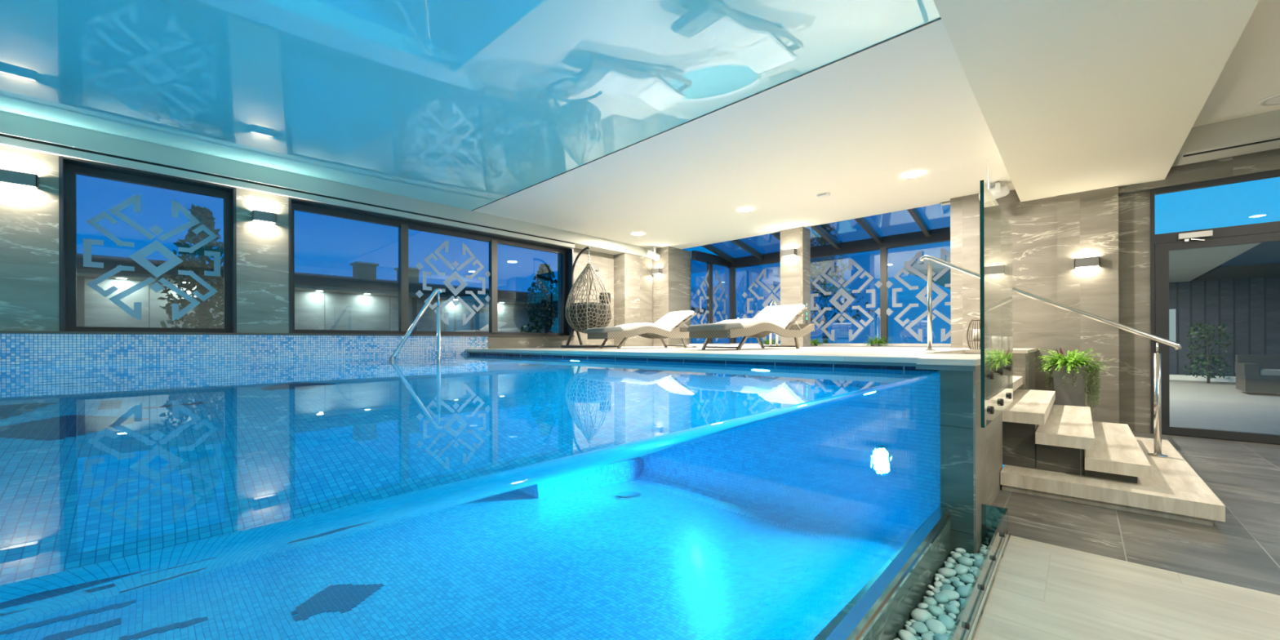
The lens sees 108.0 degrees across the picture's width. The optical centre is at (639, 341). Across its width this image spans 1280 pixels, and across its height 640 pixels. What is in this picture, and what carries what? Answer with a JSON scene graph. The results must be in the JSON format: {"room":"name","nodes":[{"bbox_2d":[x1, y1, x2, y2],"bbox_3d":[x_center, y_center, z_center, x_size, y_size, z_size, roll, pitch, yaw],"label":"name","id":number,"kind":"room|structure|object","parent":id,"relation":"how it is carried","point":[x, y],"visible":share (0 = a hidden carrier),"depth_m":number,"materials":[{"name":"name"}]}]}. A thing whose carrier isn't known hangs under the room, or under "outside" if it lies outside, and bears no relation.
{"room":"spa","nodes":[
{"label":"spa","id":0,"kind":"room"},
{"bbox_2d":[0,145,653,365],"bbox_3d":[-4.589,-0.744,5.460,0.530,2.920,13.620,0,0,43],"label":"wall","id":1,"kind":"structure","parent":0,"point":[30,334],"depth_m":5.21,"materials":[{"name":"stone"}]},
{"bbox_2d":[0,168,39,189],"bbox_3d":[-5.492,-1.431,4.096,0.100,0.110,0.230,0,0,43],"label":"wall sconce","id":2,"kind":"object","parent":1,"relation":"attached to","point":[8,177],"visible":1,"depth_m":4.08,"materials":[{"name":"grey"}]},
{"bbox_2d":[58,155,236,333],"bbox_3d":[-5.067,-0.909,4.866,0.354,1.632,1.244,0,0,43],"label":"window","id":3,"kind":"structure","parent":1,"relation":"in","point":[68,167],"depth_m":4.78,"materials":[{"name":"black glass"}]},
{"bbox_2d":[251,209,276,224],"bbox_3d":[-4.316,-1.425,5.337,0.100,0.110,0.210,0,0,43],"label":"wall sconce","id":4,"kind":"object","parent":1,"relation":"attached to","point":[256,215],"visible":1,"depth_m":5.31,"materials":[{"name":"grey"}]},
{"bbox_2d":[0,110,650,257],"bbox_3d":[-4.606,-1.912,5.425,0.560,0.385,13.550,0,0,43],"label":"trim","id":5,"kind":"structure","parent":1,"relation":"attached to","point":[16,131],"depth_m":5.26,"materials":[{"name":"grey paint"}]},
{"bbox_2d":[288,197,573,335],"bbox_3d":[-2.840,-0.916,7.217,0.354,1.632,4.287,0,0,43],"label":"window","id":6,"kind":"structure","parent":1,"relation":"in","point":[403,224],"depth_m":7.04,"materials":[{"name":"brown metal"}]},
{"bbox_2d":[591,264,599,272],"bbox_3d":[-0.914,-1.472,9.401,0.050,0.150,0.220,0,0,43],"label":"wall sconce","id":7,"kind":"object","parent":1,"relation":"attached to","point":[595,267],"visible":0.53,"depth_m":9.40,"materials":[{"name":"grey"}]},
{"bbox_2d":[0,354,940,639],"bbox_3d":[-3.152,0.876,2.231,6.450,1.430,8.500,0,0,43],"label":"swimming pool","id":8,"kind":"object","parent":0,"point":[462,496],"visible":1,"depth_m":0.89,"materials":[{"name":"liquid"}]},
{"bbox_2d":[388,288,442,360],"bbox_3d":[-2.572,0.263,5.064,0.068,1.732,0.851,0,0,43],"label":"pool handrail","id":9,"kind":"object","parent":8,"relation":"on","point":[435,291],"visible":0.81,"depth_m":5.25,"materials":[{"name":"silver metal"}]},
{"bbox_2d":[825,370,951,639],"bbox_3d":[-0.928,0.871,-0.003,0.253,1.365,7.915,0,0,43],"label":"glass wall","id":10,"kind":"structure","parent":8,"relation":"on","point":[884,610],"depth_m":1.99,"materials":[{"name":"clear glass"}]},
{"bbox_2d":[0,0,1258,210],"bbox_3d":[-1.513,-2.165,2.831,7.500,0.660,14.040,0,0,43],"label":"ceiling","id":11,"kind":"structure","parent":0,"point":[468,104],"depth_m":3.29,"materials":[{"name":"paint"}]},
{"bbox_2d":[471,17,941,210],"bbox_3d":[-0.325,-2.041,5.008,6.230,0.056,0.010,0,0,43],"label":"trim","id":12,"kind":"structure","parent":11,"relation":"attached to","point":[939,19],"depth_m":3.80,"materials":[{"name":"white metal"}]},
{"bbox_2d":[653,246,691,346],"bbox_3d":[0.722,-0.858,10.333,0.440,2.330,0.800,0,0,43],"label":"column","id":13,"kind":"structure","parent":0,"point":[672,288],"depth_m":10.09,"materials":[{"name":"stone"}]},
{"bbox_2d":[645,246,660,260],"bbox_3d":[0.278,-1.879,9.987,0.317,0.285,0.190,0,0,-20],"label":"security camera","id":14,"kind":"object","parent":13,"relation":"attached to","point":[651,253],"visible":1,"depth_m":9.93,"materials":[{"name":"white plastic"}]},
{"bbox_2d":[651,267,662,274],"bbox_3d":[0.366,-1.511,10.048,0.220,0.110,0.100,0,0,43],"label":"wall sconce","id":15,"kind":"object","parent":13,"relation":"attached to","point":[654,271],"visible":1,"depth_m":10.00,"materials":[{"name":"grey"}]},
{"bbox_2d":[474,19,1014,248],"bbox_3d":[1.393,-2.125,6.676,6.750,0.200,4.780,0,0,43],"label":"ceiling","id":16,"kind":"structure","parent":0,"point":[849,129],"depth_m":5.28,"materials":[{"name":"white paint"}]},
{"bbox_2d":[631,231,644,235],"bbox_3d":[-0.038,-2.015,8.721,0.264,0.006,0.264,0,0,43],"label":"recessed light","id":17,"kind":"object","parent":16,"relation":"in","point":[637,233],"visible":1,"depth_m":8.72,"materials":[{"name":"white plastic"}]},
{"bbox_2d":[737,207,754,212],"bbox_3d":[1.622,-2.021,7.135,0.264,0.006,0.264,0,0,43],"label":"recessed light","id":18,"kind":"object","parent":16,"relation":"in","point":[742,209],"visible":1,"depth_m":7.13,"materials":[{"name":"white plastic"}]},
{"bbox_2d":[817,191,830,197],"bbox_3d":[2.528,-2.014,6.399,0.150,0.030,0.082,0,0,43],"label":"recessed light","id":19,"kind":"object","parent":16,"relation":"attached to","point":[824,194],"visible":1,"depth_m":6.37,"materials":[{"name":"white plastic"}]},
{"bbox_2d":[901,170,925,178],"bbox_3d":[3.322,-2.026,5.649,0.264,0.006,0.264,0,0,43],"label":"recessed light","id":20,"kind":"object","parent":16,"relation":"in","point":[913,174],"visible":1,"depth_m":5.64,"materials":[{"name":"white plastic"}]},
{"bbox_2d":[987,161,991,189],"bbox_3d":[3.897,-1.858,5.187,0.028,0.350,0.028,0,0,43],"label":"wire","id":21,"kind":"object","parent":16,"relation":"hanging from","point":[988,183],"visible":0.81,"depth_m":5.19,"materials":[{"name":"white plastic"}]},
{"bbox_2d":[978,181,1009,200],"bbox_3d":[4.566,-1.911,5.996,0.316,0.229,0.190,0,0,13],"label":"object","id":22,"kind":"object","parent":16,"relation":"attached to","point":[998,191],"visible":0.54,"depth_m":5.92,"materials":[{"name":"white plastic"}]},
{"bbox_2d":[466,346,1037,371],"bbox_3d":[1.612,0.152,7.489,7.140,0.095,6.710,0,0,43],"label":"pool deck","id":23,"kind":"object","parent":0,"point":[885,357],"visible":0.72,"depth_m":4.21,"materials":[{"name":"beige stone"}]},
{"bbox_2d":[560,245,617,347],"bbox_3d":[-0.909,-0.779,8.132,1.036,1.776,0.976,0,0,43],"label":"hanging egg chair","id":24,"kind":"object","parent":23,"relation":"on","point":[581,316],"visible":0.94,"depth_m":7.87,"materials":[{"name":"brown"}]},
{"bbox_2d":[567,302,610,330],"bbox_3d":[-0.886,-0.419,8.111,0.751,0.495,0.751,0,0,43],"label":"seat cushion","id":25,"kind":"object","parent":24,"relation":"on","point":[581,316],"depth_m":7.81,"materials":[{"name":"grey fabric"}]},
{"bbox_2d":[599,292,610,303],"bbox_3d":[-0.621,-0.768,8.273,0.200,0.200,0.120,0,0,0],"label":"pillow","id":26,"kind":"object","parent":24,"relation":"on","point":[608,293],"depth_m":8.22,"materials":[{"name":"grey fabric"}]},
{"bbox_2d":[584,310,697,348],"bbox_3d":[0.096,-0.193,7.512,1.885,0.630,0.674,0,0,-32],"label":"sun lounger","id":27,"kind":"object","parent":23,"relation":"on","point":[661,329],"visible":0.95,"depth_m":7.29,"materials":[{"name":"white"}]},
{"bbox_2d":[615,322,671,331],"bbox_3d":[-0.182,-0.211,7.341,1.214,0.164,0.610,0,0,-32],"label":"seat cushion","id":28,"kind":"object","parent":27,"relation":"on","point":[638,326],"depth_m":7.15,"materials":[{"name":"white fabric"}]},
{"bbox_2d":[654,310,693,330],"bbox_3d":[0.514,-0.331,7.769,0.530,0.358,0.610,0,0,-32],"label":"cushion","id":29,"kind":"object","parent":27,"relation":"on","point":[671,319],"depth_m":7.60,"materials":[{"name":"white fabric"}]},
{"bbox_2d":[686,304,814,350],"bbox_3d":[1.521,-0.198,6.225,1.885,0.630,0.674,0,0,-39],"label":"sun lounger","id":30,"kind":"object","parent":23,"relation":"on","point":[777,319],"visible":0.99,"depth_m":6.02,"materials":[{"name":"fabric"}]},
{"bbox_2d":[715,318,785,328],"bbox_3d":[1.266,-0.216,6.022,1.214,0.164,0.610,0,0,-39],"label":"seat cushion","id":31,"kind":"object","parent":30,"relation":"on","point":[744,322],"depth_m":5.83,"materials":[{"name":"white fabric"}]},
{"bbox_2d":[753,304,804,328],"bbox_3d":[1.905,-0.336,6.531,0.530,0.358,0.610,0,0,-39],"label":"cushion","id":32,"kind":"object","parent":30,"relation":"on","point":[784,315],"depth_m":6.41,"materials":[{"name":"white fabric"}]},
{"bbox_2d":[761,337,779,345],"bbox_3d":[2.887,0.003,10.421,0.532,0.196,0.499,0,0,43],"label":"fern","id":33,"kind":"object","parent":23,"relation":"on","point":[767,340],"visible":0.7,"depth_m":10.34,"materials":[{"name":"green plant"}]},
{"bbox_2d":[768,300,779,347],"bbox_3d":[2.223,-0.287,7.728,0.090,0.779,0.310,0,0,43],"label":"handrail","id":34,"kind":"object","parent":23,"relation":"on","point":[773,301],"visible":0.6,"depth_m":7.69,"materials":[{"name":"silver metal"}]},
{"bbox_2d":[780,226,810,346],"bbox_3d":[2.836,-0.865,8.482,0.425,2.330,0.320,0,0,43],"label":"column","id":35,"kind":"structure","parent":23,"relation":"on","point":[795,270],"depth_m":8.35,"materials":[{"name":"stone"}]},
{"bbox_2d":[781,248,796,257],"bbox_3d":[2.676,-1.589,8.342,0.250,0.110,0.100,0,0,43],"label":"wall sconce","id":36,"kind":"object","parent":35,"relation":"attached to","point":[788,252],"visible":1,"depth_m":8.30,"materials":[{"name":"grey"}]},
{"bbox_2d":[804,302,807,324],"bbox_3d":[2.976,-0.490,8.309,0.016,0.380,0.070,0,0,43],"label":"controller","id":37,"kind":"object","parent":35,"relation":"attached to","point":[806,304],"visible":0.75,"depth_m":8.29,"materials":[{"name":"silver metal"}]},
{"bbox_2d":[810,337,823,346],"bbox_3d":[3.638,0.004,9.670,0.443,0.188,0.482,0,0,-29],"label":"fern","id":38,"kind":"object","parent":23,"relation":"on","point":[815,342],"visible":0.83,"depth_m":9.59,"materials":[{"name":"green plant"}]},
{"bbox_2d":[688,208,951,346],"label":"window","id":39,"kind":"structure","parent":23,"relation":"on","point":[926,236],"depth_m":9.41,"materials":[{"name":"brown metal"}]},
{"bbox_2d":[862,335,888,346],"bbox_3d":[4.564,-0.015,8.978,0.492,0.232,0.532,0,0,38],"label":"fern","id":40,"kind":"object","parent":23,"relation":"on","point":[876,342],"visible":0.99,"depth_m":8.88,"materials":[{"name":"green plant"}]},
{"bbox_2d":[966,318,980,349],"bbox_3d":[3.982,-0.087,5.484,0.214,0.369,0.212,0,0,11],"label":"wire lantern","id":41,"kind":"object","parent":23,"relation":"on","point":[976,332],"visible":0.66,"depth_m":5.46,"materials":[{"name":"brown"}]},
{"bbox_2d":[973,328,980,340],"bbox_3d":[3.982,-0.076,5.484,0.084,0.136,0.084,0,0,43],"label":"candle","id":42,"kind":"object","parent":41,"relation":"on","point":[975,331],"depth_m":5.45,"materials":[{"name":"white wax"}]},
{"bbox_2d":[939,369,973,559],"bbox_3d":[1.964,0.856,2.826,0.160,1.375,0.400,0,0,43],"label":"wall","id":43,"kind":"structure","parent":0,"point":[957,483],"depth_m":2.67,"materials":[{"name":"glass"}]},
{"bbox_2d":[973,364,1002,559],"bbox_3d":[2.317,0.765,3.076,0.010,1.255,1.250,0,0,43],"label":"wall","id":44,"kind":"structure","parent":0,"point":[987,441],"depth_m":2.82,"materials":[{"name":"stone"}]},
{"bbox_2d":[980,179,1013,427],"bbox_3d":[2.446,-0.212,3.169,0.054,1.393,1.514,0,0,43],"label":"guard","id":45,"kind":"object","parent":44,"relation":"attached to","point":[996,230],"visible":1,"depth_m":2.96,"materials":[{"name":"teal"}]},
{"bbox_2d":[964,351,1035,390],"bbox_3d":[4.480,0.607,5.745,0.540,0.955,1.500,0,0,43],"label":"wall","id":46,"kind":"structure","parent":0,"point":[1024,364],"depth_m":5.08,"materials":[{"name":"stone"}]},
{"bbox_2d":[950,148,1279,432],"bbox_3d":[6.792,-0.573,4.729,6.040,3.900,0.490,0,0,43],"label":"wall","id":47,"kind":"structure","parent":0,"point":[1111,224],"depth_m":5.75,"materials":[{"name":"stone"}]},
{"bbox_2d":[1074,256,1099,268],"bbox_3d":[5.495,-0.969,5.715,0.225,0.110,0.100,0,0,43],"label":"wall sconce","id":48,"kind":"object","parent":47,"relation":"attached to","point":[1086,262],"visible":1,"depth_m":5.68,"materials":[{"name":"grey"}]},
{"bbox_2d":[1150,169,1279,444],"bbox_3d":[7.006,-0.349,4.489,2.800,2.870,0.145,0,0,43],"label":"door","id":49,"kind":"structure","parent":47,"relation":"in","point":[1161,244],"depth_m":5.29,"materials":[{"name":"black metal"}]},
{"bbox_2d":[1171,109,1279,166],"bbox_3d":[7.216,-2.121,3.764,3.890,0.307,0.500,0,0,43],"label":"beam","id":50,"kind":"structure","parent":47,"relation":"attached to","point":[1259,132],"depth_m":4.69,"materials":[{"name":"grey paint"}]},
{"bbox_2d":[967,534,1279,639],"bbox_3d":[0.990,1.246,-2.083,4.904,0.301,8.330,0,0,43],"label":"floor","id":51,"kind":"structure","parent":0,"point":[1040,590],"depth_m":1.94,"materials":[{"name":"beige wood"}]},
{"bbox_2d":[920,504,1011,639],"bbox_3d":[-0.717,1.262,-0.129,0.330,0.580,8.020,0,0,43],"label":"trough","id":52,"kind":"object","parent":51,"relation":"in","point":[965,620],"visible":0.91,"depth_m":1.96,"materials":[{"name":"black"}]},
{"bbox_2d":[901,555,974,639],"bbox_3d":[0.948,1.231,1.626,0.238,0.024,2.685,0,0,43],"label":"pebble bed","id":53,"kind":"object","parent":52,"relation":"in","point":[956,562],"visible":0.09,"depth_m":2.17,"materials":[{"name":"stone"}]},
{"bbox_2d":[897,629,917,639],"bbox_3d":[1.085,1.195,1.877,0.069,0.037,0.071,0,0,-24],"label":"pebble","id":54,"kind":"object","parent":53,"relation":"on","point":[904,634],"visible":1,"depth_m":1.87,"materials":[{"name":"stone"}]},
{"bbox_2d":[905,621,911,626],"bbox_3d":[1.143,1.203,1.978,0.024,0.016,0.026,0,0,-42],"label":"pebble","id":55,"kind":"object","parent":53,"relation":"on","point":[908,623],"visible":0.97,"depth_m":1.97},
{"bbox_2d":[905,626,915,634],"bbox_3d":[1.122,1.200,1.925,0.033,0.021,0.048,0,0,-9],"label":"pebble","id":56,"kind":"object","parent":53,"relation":"on","point":[910,629],"visible":0.73,"depth_m":1.92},
{"bbox_2d":[911,621,928,633],"bbox_3d":[1.169,1.197,1.942,0.060,0.029,0.059,0,0,-18],"label":"pebble","id":57,"kind":"object","parent":53,"relation":"on","point":[919,627],"visible":0.88,"depth_m":1.93,"materials":[{"name":"stone"}]},
{"bbox_2d":[910,608,932,622],"bbox_3d":[1.225,1.194,2.024,0.078,0.042,0.077,0,0,-44],"label":"pebble","id":58,"kind":"object","parent":53,"relation":"on","point":[917,615],"visible":0.88,"depth_m":2.01,"materials":[{"name":"stone"}]},
{"bbox_2d":[917,602,928,608],"bbox_3d":[1.283,1.200,2.107,0.048,0.026,0.041,0,0,-34],"label":"pebble","id":59,"kind":"object","parent":53,"relation":"on","point":[922,605],"visible":0.93,"depth_m":2.10,"materials":[{"name":"stone"}]},
{"bbox_2d":[920,632,934,639],"bbox_3d":[1.167,1.201,1.883,0.046,0.023,0.048,0,0,-9],"label":"pebble","id":60,"kind":"object","parent":53,"relation":"on","point":[926,636],"visible":1,"depth_m":1.88,"materials":[{"name":"stone"}]},
{"bbox_2d":[922,597,937,605],"bbox_3d":[1.333,1.200,2.139,0.065,0.036,0.057,0,0,-35],"label":"pebble","id":61,"kind":"object","parent":53,"relation":"on","point":[929,601],"visible":0.77,"depth_m":2.12,"materials":[{"name":"stone"}]},
{"bbox_2d":[925,590,934,597],"bbox_3d":[1.380,1.201,2.209,0.041,0.026,0.040,0,0,-30],"label":"pebble","id":62,"kind":"object","parent":53,"relation":"on","point":[930,593],"visible":0.96,"depth_m":2.20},
{"bbox_2d":[925,618,946,634],"bbox_3d":[1.236,1.194,1.942,0.074,0.039,0.071,0,0,42],"label":"pebble","id":63,"kind":"object","parent":53,"relation":"on","point":[934,625],"visible":0.89,"depth_m":1.93,"materials":[{"name":"stone"}]},
{"bbox_2d":[932,588,940,593],"bbox_3d":[1.422,1.202,2.229,0.034,0.022,0.045,0,0,6],"label":"pebble","id":64,"kind":"object","parent":53,"relation":"on","point":[934,590],"visible":0.63,"depth_m":2.22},
{"bbox_2d":[928,604,945,616],"bbox_3d":[1.312,1.194,2.056,0.068,0.039,0.052,0,0,6],"label":"pebble","id":65,"kind":"object","parent":53,"relation":"on","point":[934,610],"visible":0.86,"depth_m":2.04,"materials":[{"name":"stone"}]},
{"bbox_2d":[933,581,942,587],"bbox_3d":[1.474,1.202,2.294,0.040,0.027,0.039,0,0,20],"label":"pebble","id":66,"kind":"object","parent":53,"relation":"on","point":[937,584],"visible":0.8,"depth_m":2.29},
{"bbox_2d":[934,573,944,578],"bbox_3d":[1.528,1.200,2.369,0.043,0.021,0.032,0,0,43],"label":"pebble","id":67,"kind":"object","parent":53,"relation":"on","point":[937,575],"visible":0.76,"depth_m":2.36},
{"bbox_2d":[933,592,949,604],"bbox_3d":[1.397,1.192,2.155,0.061,0.038,0.063,0,0,27],"label":"pebble","id":68,"kind":"object","parent":53,"relation":"on","point":[940,597],"visible":0.98,"depth_m":2.14,"materials":[{"name":"stone"}]},
{"bbox_2d":[933,633,951,639],"bbox_3d":[1.209,1.192,1.839,0.072,0.049,0.074,0,0,4],"label":"pebble","id":69,"kind":"object","parent":53,"relation":"on","point":[937,636],"visible":1,"depth_m":1.84,"materials":[{"name":"stone"}]},
{"bbox_2d":[939,577,951,584],"bbox_3d":[1.518,1.195,2.313,0.054,0.030,0.041,0,0,-27],"label":"pebble","id":70,"kind":"object","parent":53,"relation":"on","point":[944,580],"visible":0.98,"depth_m":2.30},
{"bbox_2d":[937,613,955,630],"bbox_3d":[1.298,1.192,1.970,0.062,0.038,0.090,0,0,19],"label":"pebble","id":71,"kind":"object","parent":53,"relation":"on","point":[948,621],"visible":0.85,"depth_m":1.95,"materials":[{"name":"stone"}]},
{"bbox_2d":[937,567,956,577],"bbox_3d":[1.586,1.194,2.403,0.083,0.042,0.080,0,0,-1],"label":"pebble","id":72,"kind":"object","parent":53,"relation":"on","point":[945,572],"visible":0.98,"depth_m":2.38,"materials":[{"name":"stone"}]},
{"bbox_2d":[940,584,954,591],"bbox_3d":[1.486,1.198,2.250,0.061,0.034,0.058,0,0,-35],"label":"pebble","id":73,"kind":"object","parent":53,"relation":"on","point":[943,587],"visible":0.66,"depth_m":2.24,"materials":[{"name":"stone"}]},
{"bbox_2d":[942,633,954,639],"bbox_3d":[1.251,1.198,1.877,0.051,0.028,0.050,0,0,6],"label":"pebble","id":74,"kind":"object","parent":53,"relation":"on","point":[949,636],"visible":0.52,"depth_m":1.87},
{"bbox_2d":[944,562,954,568],"bbox_3d":[1.649,1.198,2.480,0.047,0.028,0.038,0,0,4],"label":"pebble","id":75,"kind":"object","parent":53,"relation":"on","point":[948,565],"visible":0.91,"depth_m":2.47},
{"bbox_2d":[939,589,959,600],"bbox_3d":[1.452,1.192,2.180,0.082,0.038,0.055,0,0,16],"label":"pebble","id":76,"kind":"object","parent":53,"relation":"on","point":[953,595],"visible":0.74,"depth_m":2.17,"materials":[{"name":"stone"}]},
{"bbox_2d":[945,630,955,636],"bbox_3d":[1.279,1.204,1.912,0.039,0.020,0.041,0,0,33],"label":"pebble","id":77,"kind":"object","parent":53,"relation":"on","point":[948,632],"visible":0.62,"depth_m":1.91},
{"bbox_2d":[946,558,955,564],"bbox_3d":[1.694,1.199,2.531,0.042,0.028,0.036,0,0,41],"label":"pebble","id":78,"kind":"object","parent":53,"relation":"on","point":[948,560],"visible":0.91,"depth_m":2.52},
{"bbox_2d":[944,604,959,614],"bbox_3d":[1.394,1.199,2.076,0.062,0.033,0.057,0,0,-37],"label":"pebble","id":79,"kind":"object","parent":53,"relation":"on","point":[949,608],"visible":0.96,"depth_m":2.06,"materials":[{"name":"stone"}]},
{"bbox_2d":[947,613,956,618],"bbox_3d":[1.367,1.202,2.035,0.030,0.015,0.031,0,0,28],"label":"pebble","id":80,"kind":"object","parent":53,"relation":"on","point":[953,615],"visible":0.94,"depth_m":2.03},
{"bbox_2d":[947,600,959,607],"bbox_3d":[1.430,1.200,2.117,0.045,0.027,0.049,0,0,35],"label":"pebble","id":81,"kind":"object","parent":53,"relation":"on","point":[957,604],"visible":0.72,"depth_m":2.11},
{"bbox_2d":[949,577,959,582],"bbox_3d":[1.576,1.201,2.333,0.045,0.025,0.045,0,0,16],"label":"pebble","id":82,"kind":"object","parent":53,"relation":"on","point":[952,580],"visible":0.72,"depth_m":2.32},
{"bbox_2d":[951,551,961,559],"bbox_3d":[1.761,1.196,2.584,0.050,0.039,0.057,0,0,43],"label":"pebble","id":83,"kind":"object","parent":53,"relation":"on","point":[955,555],"visible":0.73,"depth_m":2.57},
{"bbox_2d":[953,580,964,588],"bbox_3d":[1.567,1.197,2.282,0.055,0.041,0.052,0,0,-35],"label":"pebble","id":84,"kind":"object","parent":53,"relation":"on","point":[957,584],"visible":0.62,"depth_m":2.27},
{"bbox_2d":[953,564,968,575],"bbox_3d":[1.674,1.193,2.425,0.070,0.039,0.054,0,0,-19],"label":"pebble","id":85,"kind":"object","parent":53,"relation":"on","point":[960,570],"visible":0.95,"depth_m":2.41,"materials":[{"name":"stone"}]},
{"bbox_2d":[956,585,970,597],"bbox_3d":[1.546,1.189,2.207,0.068,0.047,0.070,0,0,34],"label":"pebble","id":86,"kind":"object","parent":53,"relation":"on","point":[962,590],"visible":0.67,"depth_m":2.20,"materials":[{"name":"stone"}]},
{"bbox_2d":[957,555,973,566],"bbox_3d":[1.757,1.191,2.513,0.060,0.045,0.070,-1,0,-36],"label":"pebble","id":87,"kind":"object","parent":53,"relation":"on","point":[965,561],"visible":0.95,"depth_m":2.50,"materials":[{"name":"stone"}]},
{"bbox_2d":[961,552,970,558],"bbox_3d":[1.823,1.198,2.599,0.045,0.031,0.039,0,0,-17],"label":"pebble","id":88,"kind":"object","parent":53,"relation":"on","point":[964,554],"visible":0.77,"depth_m":2.59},
{"bbox_2d":[959,574,973,583],"bbox_3d":[1.642,1.192,2.330,0.064,0.035,0.065,0,0,14],"label":"pebble","id":89,"kind":"object","parent":53,"relation":"on","point":[965,578],"visible":0.83,"depth_m":2.32,"materials":[{"name":"stone"}]},
{"bbox_2d":[969,566,978,570],"bbox_3d":[1.762,1.202,2.444,0.047,0.025,0.040,0,0,7],"label":"pebble","id":90,"kind":"object","parent":53,"relation":"on","point":[973,568],"visible":0.42,"depth_m":2.44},
{"bbox_2d":[972,569,977,577],"bbox_3d":[1.740,1.196,2.385,0.064,0.034,0.060,0,0,-14],"label":"pebble","id":91,"kind":"object","parent":53,"relation":"on","point":[974,572],"visible":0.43,"depth_m":2.38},
{"bbox_2d":[973,553,982,559],"bbox_3d":[1.863,1.194,2.559,0.046,0.034,0.067,0,0,36],"label":"pebble","id":92,"kind":"object","parent":53,"relation":"on","point":[976,556],"visible":0.57,"depth_m":2.56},
{"bbox_2d":[973,559,982,568],"bbox_3d":[1.830,1.194,2.493,0.066,0.048,0.058,0,0,-20],"label":"pebble","id":93,"kind":"object","parent":53,"relation":"on","point":[977,562],"visible":0.47,"depth_m":2.48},
{"bbox_2d":[954,547,965,554],"bbox_3d":[1.827,1.196,2.652,0.059,0.035,0.050,0,0,13],"label":"pebble","id":94,"kind":"object","parent":52,"relation":"in","point":[960,550],"visible":0.79,"depth_m":2.63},
{"bbox_2d":[979,548,986,555],"bbox_3d":[1.957,1.197,2.632,0.048,0.036,0.053,0,0,-33],"label":"pebble","id":95,"kind":"object","parent":52,"relation":"in","point":[982,551],"visible":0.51,"depth_m":2.62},
{"bbox_2d":[981,431,1279,595],"bbox_3d":[5.189,1.232,3.002,5.800,0.300,4.830,0,0,43],"label":"floor","id":96,"kind":"structure","parent":0,"point":[1242,550],"depth_m":2.76,"materials":[{"name":"tile"}]},
{"bbox_2d":[1033,347,1111,411],"bbox_3d":[4.785,0.576,5.163,0.651,1.015,0.636,0,0,11],"label":"planter","id":97,"kind":"object","parent":96,"relation":"on","point":[1069,377],"visible":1,"depth_m":5.05,"materials":[{"name":"grey"}]},
{"bbox_2d":[1000,375,1225,526],"bbox_3d":[3.639,0.663,4.104,1.572,0.849,2.440,0,0,43],"label":"staircase","id":98,"kind":"structure","parent":96,"relation":"on","point":[1051,451],"depth_m":3.31,"materials":[{"name":"beige stone"}]},
{"bbox_2d":[919,254,1182,457],"bbox_3d":[3.693,0.011,4.381,1.859,1.871,0.116,0,0,43],"label":"stair handrail","id":99,"kind":"object","parent":98,"relation":"on","point":[1157,357],"visible":1,"depth_m":3.98,"materials":[{"name":"silver metal"}]},
{"bbox_2d":[1192,0,1279,127],"bbox_3d":[2.590,-2.359,-1.118,3.890,0.300,13.950,0,0,43],"label":"ceiling","id":100,"kind":"structure","parent":0,"point":[1251,74],"depth_m":3.85,"materials":[{"name":"white paint"}]},
{"bbox_2d":[1255,93,1279,106],"bbox_3d":[5.862,-2.210,4.219,0.330,0.020,0.330,0,0,43],"label":"recessed light","id":101,"kind":"object","parent":100,"relation":"in","point":[1274,100],"visible":1,"depth_m":4.28,"materials":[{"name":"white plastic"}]},
{"label":"outside","id":102,"kind":"structure","parent":0,"visible":0},
{"bbox_3d":[-9.261,1.482,15.665,45.000,0.200,70.000,0,0,43],"label":"ground","id":103,"kind":"structure","parent":102,"visible":0},
{"bbox_2d":[155,204,223,328],"bbox_3d":[-6.560,-0.332,7.002,1.436,3.414,1.110,0,0,25],"label":"tree","id":104,"kind":"object","parent":103,"relation":"on","point":[203,317],"visible":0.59,"depth_m":6.89,"materials":[{"name":"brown plant"}]},
{"bbox_2d":[76,253,706,333],"bbox_3d":[-5.564,-0.161,12.158,4.200,3.060,19.000,0,0,43],"label":"building","id":105,"kind":"structure","parent":103,"relation":"on","point":[362,301],"depth_m":9.33,"materials":[{"name":"beige"}]},
{"bbox_2d":[520,263,557,333],"bbox_3d":[-2.399,-0.296,11.555,1.698,3.314,1.372,0,0,43],"label":"tree","id":106,"kind":"object","parent":103,"relation":"on","point":[548,311],"visible":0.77,"depth_m":11.49,"materials":[{"name":"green plant"}]},
{"bbox_2d":[810,223,877,343],"bbox_3d":[4.843,-0.890,12.254,2.496,4.451,1.864,0,0,32],"label":"tree","id":107,"kind":"object","parent":103,"relation":"on","point":[825,301],"visible":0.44,"depth_m":12.15,"materials":[{"name":"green plant"}]},
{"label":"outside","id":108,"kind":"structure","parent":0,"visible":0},
{"bbox_2d":[1169,379,1279,435],"bbox_3d":[16.392,1.150,10.757,9.000,0.188,21.840,0,0,43],"label":"floor","id":109,"kind":"structure","parent":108,"point":[1215,405],"depth_m":7.54,"materials":[{"name":"tile"}]},
{"bbox_2d":[904,240,1279,376],"bbox_3d":[14.440,-0.674,8.703,15.000,3.550,8.100,0,0,43],"label":"wall","id":110,"kind":"structure","parent":109,"relation":"on","point":[1237,286],"depth_m":12.28,"materials":[{"name":"grey paint"}]},
{"bbox_2d":[1168,374,1235,382],"bbox_3d":[17.844,0.985,9.891,11.700,0.132,0.300,0,0,43],"label":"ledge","id":111,"kind":"object","parent":109,"relation":"on","point":[1175,377],"depth_m":12.43,"materials":[{"name":"white paint"}]},
{"bbox_2d":[1182,323,1233,383],"bbox_3d":[14.357,0.295,11.759,0.813,1.536,0.819,0,0,43],"label":"shrub","id":112,"kind":"object","parent":109,"relation":"on","point":[1204,362],"visible":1,"depth_m":11.72,"materials":[{"name":"green plant"}]},
{"bbox_2d":[1235,355,1279,393],"bbox_3d":[13.064,0.647,8.991,1.820,0.720,0.820,0,0,43],"label":"sofa","id":113,"kind":"object","parent":109,"relation":"on","point":[1254,373],"visible":1,"depth_m":9.30,"materials":[{"name":"grey"}]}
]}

